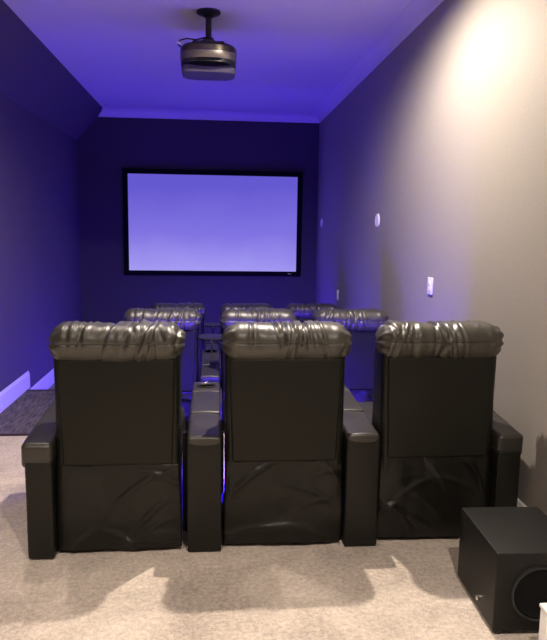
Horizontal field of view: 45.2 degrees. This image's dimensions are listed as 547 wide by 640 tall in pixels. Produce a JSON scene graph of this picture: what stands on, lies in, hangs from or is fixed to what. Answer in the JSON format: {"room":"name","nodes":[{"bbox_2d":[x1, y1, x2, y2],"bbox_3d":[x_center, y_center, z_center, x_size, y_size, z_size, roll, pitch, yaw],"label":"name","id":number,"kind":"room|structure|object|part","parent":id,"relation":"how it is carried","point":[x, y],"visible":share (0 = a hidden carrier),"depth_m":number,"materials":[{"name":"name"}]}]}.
{"room":"home theater","nodes":[
{"label":"home theater","id":0,"kind":"room"},
{"bbox_2d":[0,0,101,391],"bbox_3d":[-2.236,-0.430,4.046,0.518,3.950,11.700,0,8,-5],"label":"wall","id":1,"kind":"structure","parent":0,"point":[45,110],"depth_m":7.19,"materials":[{"name":"paint"}]},
{"bbox_2d":[0,433,28,435],"bbox_3d":[-0.664,0.862,4.970,3.580,0.028,0.052,0,8,-5],"label":"trim","id":2,"kind":"structure","parent":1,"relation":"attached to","point":[25,434],"depth_m":4.85,"materials":[{"name":"brown wood"}]},
{"bbox_2d":[0,368,53,412],"bbox_3d":[-2.675,0.700,7.417,0.018,0.388,5.285,0,8,-5],"label":"baseboard","id":3,"kind":"structure","parent":1,"relation":"attached to","point":[19,386],"depth_m":6.76,"materials":[{"name":"white paint"}]},
{"bbox_2d":[26,388,221,390],"bbox_3d":[-0.863,0.762,7.153,3.580,0.028,0.052,0,8,-5],"label":"trim","id":4,"kind":"structure","parent":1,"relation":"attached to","point":[220,388],"depth_m":6.99,"materials":[{"name":"brown wood"}]},
{"bbox_2d":[0,389,221,433],"bbox_3d":[-0.765,1.103,6.076,3.580,0.395,2.185,0,8,-5],"label":"floor","id":5,"kind":"structure","parent":0,"point":[20,417],"depth_m":6.19,"materials":[{"name":"grey carpet"}]},
{"bbox_2d":[123,307,201,430],"bbox_3d":[-0.985,0.393,5.658,0.743,1.102,0.981,0,8,-5],"label":"recliner","id":6,"kind":"object","parent":5,"relation":"on","point":[188,320],"visible":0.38,"depth_m":5.21,"materials":[{"name":"black leather"}]},
{"bbox_3d":[-0.886,0.325,5.216,0.531,0.502,0.046,0,8,-5],"label":"panel","id":7,"kind":"part","parent":6,"relation":"part of","materials":[{"name":"black leather"}]},
{"bbox_3d":[-0.896,0.398,5.333,0.576,0.763,0.215,0,8,-5],"label":"backrest","id":8,"kind":"part","parent":6,"relation":"part of","materials":[{"name":"black leather"}]},
{"bbox_2d":[199,334,221,382],"bbox_3d":[-0.543,0.569,5.754,0.260,0.751,0.992,0,8,-5],"label":"console armrest","id":9,"kind":"object","parent":5,"relation":"on","point":[210,359],"visible":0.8,"depth_m":5.65,"materials":[{"name":"black leather"}]},
{"bbox_2d":[202,349,218,354],"bbox_3d":[-0.581,0.322,6.063,0.160,0.076,0.236,0,8,-5],"label":"cup holder","id":10,"kind":"object","parent":9,"relation":"on","point":[205,351],"depth_m":6.03,"materials":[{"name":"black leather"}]},
{"bbox_2d":[220,308,296,430],"bbox_3d":[-0.163,0.391,5.732,0.622,1.082,0.982,0,8,-5],"label":"recliner","id":11,"kind":"object","parent":5,"relation":"on","point":[231,316],"visible":0.26,"depth_m":5.21,"materials":[{"name":"black leather"}]},
{"bbox_3d":[-0.140,0.400,5.402,0.575,0.766,0.215,0,8,-5],"label":"backrest","id":12,"kind":"part","parent":11,"relation":"part of","materials":[{"name":"black leather"}]},
{"bbox_2d":[313,308,388,401],"bbox_3d":[0.646,0.397,5.806,0.742,1.099,0.989,0,8,-5],"label":"recliner","id":13,"kind":"object","parent":5,"relation":"on","point":[362,324],"visible":0.43,"depth_m":5.33,"materials":[{"name":"black leather"}]},
{"bbox_3d":[0.618,0.401,5.471,0.575,0.766,0.215,0,8,-5],"label":"backrest","id":14,"kind":"part","parent":13,"relation":"part of","materials":[{"name":"black leather"}]},
{"bbox_3d":[0.628,0.327,5.354,0.530,0.502,0.046,0,8,-5],"label":"panel","id":15,"kind":"part","parent":13,"relation":"part of","materials":[{"name":"black leather"}]},
{"bbox_2d":[49,354,220,388],"bbox_3d":[-1.003,0.837,8.696,3.580,0.190,3.100,0,8,-5],"label":"floor","id":16,"kind":"structure","parent":0,"point":[53,385],"depth_m":8.52,"materials":[{"name":"grey carpet"}]},
{"bbox_2d":[151,302,205,381],"bbox_3d":[-1.170,0.294,7.827,0.743,1.102,0.981,0,8,-5],"label":"recliner","id":17,"kind":"object","parent":16,"relation":"on","point":[199,307],"visible":0.23,"depth_m":7.36,"materials":[{"name":"black leather"}]},
{"bbox_3d":[-1.071,0.226,7.386,0.531,0.502,0.046,0,8,-5],"label":"panel","id":18,"kind":"part","parent":17,"relation":"part of","materials":[{"name":"black leather"}]},
{"bbox_3d":[-1.081,0.300,7.503,0.576,0.763,0.215,0,8,-5],"label":"backrest","id":19,"kind":"part","parent":17,"relation":"part of","materials":[{"name":"black leather"}]},
{"bbox_2d":[204,322,220,349],"bbox_3d":[-0.729,0.471,7.923,0.260,0.751,0.992,0,8,-5],"label":"console armrest","id":20,"kind":"object","parent":16,"relation":"on","point":[211,324],"visible":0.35,"depth_m":7.84,"materials":[{"name":"black leather"}]},
{"bbox_2d":[219,303,272,387],"bbox_3d":[-0.348,0.293,7.901,0.622,1.082,0.982,0,8,-5],"label":"recliner","id":21,"kind":"object","parent":16,"relation":"on","point":[227,306],"visible":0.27,"depth_m":7.40,"materials":[{"name":"black leather"}]},
{"bbox_3d":[-0.325,0.302,7.572,0.575,0.766,0.215,0,8,-5],"label":"backrest","id":22,"kind":"part","parent":21,"relation":"part of","materials":[{"name":"black leather"}]},
{"bbox_2d":[286,303,338,322],"bbox_3d":[0.461,0.299,7.976,0.742,1.099,0.989,0,8,-5],"label":"recliner","id":23,"kind":"object","parent":16,"relation":"on","point":[303,312],"visible":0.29,"depth_m":7.45,"materials":[{"name":"black leather"}]},
{"bbox_3d":[0.443,0.229,7.523,0.530,0.502,0.046,0,8,-5],"label":"panel","id":24,"kind":"part","parent":23,"relation":"part of","materials":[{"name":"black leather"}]},
{"bbox_2d":[77,115,318,342],"bbox_3d":[-1.121,-1.248,10.024,3.820,3.950,0.120,0,8,-5],"label":"wall","id":25,"kind":"structure","parent":0,"point":[109,145],"depth_m":9.86,"materials":[{"name":"paint"}]},
{"bbox_2d":[99,108,318,122],"bbox_3d":[-0.925,-3.013,9.672,3.260,0.112,0.120,0,8,-5],"label":"trim","id":26,"kind":"structure","parent":25,"relation":"attached to","point":[106,112],"depth_m":9.69,"materials":[{"name":"paint"}]},
{"bbox_2d":[122,168,302,275],"bbox_3d":[-0.906,-1.458,9.927,2.679,1.575,0.051,0,8,-5],"label":"projection screen","id":27,"kind":"object","parent":25,"relation":"attached to","point":[176,222],"visible":1,"depth_m":9.93,"materials":[{"name":"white fabric"}]},
{"bbox_2d":[3,0,411,113],"bbox_3d":[-0.367,-2.323,3.949,3.184,0.120,11.700,0,8,-5],"label":"ceiling","id":28,"kind":"structure","parent":0,"point":[306,48],"depth_m":6.10,"materials":[{"name":"paint"}]},
{"bbox_2d":[177,7,236,80],"bbox_3d":[-0.530,-2.203,5.231,0.471,0.478,0.438,0,8,-5],"label":"projector","id":29,"kind":"object","parent":28,"relation":"attached to","point":[210,59],"visible":1,"depth_m":5.13,"materials":[{"name":"black plastic"}]},
{"bbox_3d":[-0.513,-2.413,5.190,0.190,0.050,0.190,0,8,-5],"label":"ceiling plate","id":30,"kind":"part","parent":29,"relation":"part of","materials":[{"name":"black plastic"}]},
{"bbox_2d":[0,436,538,639],"bbox_3d":[-0.379,1.599,1.821,3.580,0.600,6.415,0,8,-5],"label":"floor","id":31,"kind":"structure","parent":0,"point":[392,588],"depth_m":2.82,"materials":[{"name":"beige carpet"}]},
{"bbox_2d":[21,319,185,558],"bbox_3d":[-0.818,0.495,3.462,0.742,1.102,0.981,0,8,-5],"label":"recliner","id":32,"kind":"object","parent":31,"relation":"on","point":[103,464],"visible":0.99,"depth_m":3.02,"materials":[{"name":"black leather"}]},
{"bbox_3d":[-1.108,0.815,3.416,0.123,0.472,0.842,0,8,-5],"label":"armrest","id":33,"kind":"part","parent":32,"relation":"part of","materials":[{"name":"black leather"}]},
{"bbox_3d":[-0.720,0.426,3.020,0.531,0.502,0.046,0,8,-5],"label":"panel","id":34,"kind":"part","parent":32,"relation":"part of","materials":[{"name":"black leather"}]},
{"bbox_3d":[-0.730,0.500,3.137,0.576,0.763,0.215,0,8,-5],"label":"backrest","id":35,"kind":"part","parent":32,"relation":"part of","materials":[{"name":"black leather"}]},
{"bbox_3d":[-0.773,0.638,3.594,0.556,0.190,0.710,0,8,-5],"label":"seat","id":36,"kind":"part","parent":32,"relation":"part of","materials":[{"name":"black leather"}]},
{"bbox_2d":[183,381,223,551],"bbox_3d":[-0.377,0.739,3.559,0.206,0.621,0.957,0,8,-5],"label":"console armrest","id":37,"kind":"object","parent":31,"relation":"on","point":[203,442],"visible":1,"depth_m":3.11,"materials":[{"name":"black leather"}]},
{"bbox_2d":[192,382,219,392],"bbox_3d":[-0.397,0.422,3.878,0.160,0.076,0.236,0,8,-5],"label":"cup holder","id":38,"kind":"object","parent":37,"relation":"on","point":[197,386],"depth_m":3.85,"materials":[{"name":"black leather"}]},
{"bbox_2d":[221,320,351,543],"bbox_3d":[0.022,0.491,3.552,0.622,1.082,0.982,0,8,-5],"label":"recliner","id":39,"kind":"object","parent":31,"relation":"on","point":[284,382],"visible":1,"depth_m":3.11,"materials":[{"name":"black leather"}]},
{"bbox_3d":[0.045,0.500,3.223,0.575,0.766,0.215,0,8,-5],"label":"backrest","id":40,"kind":"part","parent":39,"relation":"part of","materials":[{"name":"black leather"}]},
{"bbox_3d":[0.056,0.425,3.106,0.530,0.502,0.045,0,8,-5],"label":"panel","id":41,"kind":"part","parent":39,"relation":"part of","materials":[{"name":"black leather"}]},
{"bbox_2d":[341,384,379,545],"bbox_3d":[0.387,0.739,3.639,0.180,0.621,0.957,0,8,-5],"label":"console armrest","id":42,"kind":"object","parent":31,"relation":"on","point":[361,441],"visible":0.56,"depth_m":3.18,"materials":[{"name":"black leather"}]},
{"bbox_2d":[358,320,522,537],"bbox_3d":[0.825,0.494,3.646,0.742,1.099,0.989,0,8,-5],"label":"recliner","id":43,"kind":"object","parent":31,"relation":"on","point":[445,449],"visible":0.97,"depth_m":3.20,"materials":[{"name":"black leather"}]},
{"bbox_3d":[0.755,0.636,3.766,0.559,0.190,0.705,0,8,-5],"label":"seat","id":44,"kind":"part","parent":43,"relation":"part of","materials":[{"name":"black leather"}]},
{"bbox_3d":[0.797,0.498,3.311,0.575,0.766,0.215,0,8,-5],"label":"backrest","id":45,"kind":"part","parent":43,"relation":"part of","materials":[{"name":"black leather"}]},
{"bbox_3d":[0.807,0.424,3.193,0.530,0.502,0.046,0,8,-5],"label":"panel","id":46,"kind":"part","parent":43,"relation":"part of","materials":[{"name":"black leather"}]},
{"bbox_3d":[1.116,0.814,3.653,0.118,0.472,0.842,0,8,-5],"label":"armrest","id":47,"kind":"part","parent":43,"relation":"part of","materials":[{"name":"black leather"}]},
{"bbox_2d":[458,507,546,633],"bbox_3d":[0.999,1.021,2.707,0.357,0.338,0.433,0,8,-3],"label":"subwoofer","id":48,"kind":"object","parent":31,"relation":"on","point":[502,559],"visible":0.94,"depth_m":2.56,"materials":[{"name":"black wood"}]},
{"bbox_2d":[538,603,546,639],"bbox_3d":[1.052,1.127,2.343,0.206,0.230,0.056,0,8,-5],"label":"box","id":49,"kind":"object","parent":31,"relation":"on","point":[543,614],"visible":1,"depth_m":2.32,"materials":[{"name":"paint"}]},
{"bbox_3d":[1.054,1.021,2.328,0.206,0.016,0.056,0,8,-5],"label":"box lid","id":50,"kind":"part","parent":49,"relation":"part of","materials":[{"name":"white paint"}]},
{"bbox_2d":[315,0,546,514],"bbox_3d":[1.251,-0.424,4.363,0.120,3.950,11.700,0,8,-5],"label":"wall","id":51,"kind":"structure","parent":0,"point":[444,140],"depth_m":4.23,"materials":[{"name":"grey paint"}]},
{"bbox_2d":[375,214,379,226],"bbox_3d":[1.003,-0.962,6.343,0.016,0.132,0.132,0,8,-5],"label":"wall speaker","id":52,"kind":"object","parent":51,"relation":"attached to","point":[377,217],"visible":1,"depth_m":6.31,"materials":[{"name":"white plastic"}]},
{"bbox_2d":[313,0,443,122],"bbox_3d":[1.157,-2.206,4.101,0.120,0.112,11.695,0,8,-5],"label":"trim","id":53,"kind":"structure","parent":51,"relation":"attached to","point":[416,11],"depth_m":6.03,"materials":[{"name":"paint"}]},
{"bbox_2d":[427,277,433,294],"bbox_3d":[1.142,-0.249,4.794,0.017,0.125,0.100,0,8,-5],"label":"light switch","id":54,"kind":"object","parent":51,"relation":"attached to","point":[430,280],"visible":1,"depth_m":4.77,"materials":[{"name":"white plastic"}]},
{"bbox_2d":[517,499,526,506],"bbox_3d":[1.398,1.219,1.954,0.018,0.165,6.465,0,8,-5],"label":"baseboard","id":55,"kind":"structure","parent":51,"relation":"attached to","point":[519,503],"depth_m":3.37,"materials":[{"name":"white paint"}]}
]}

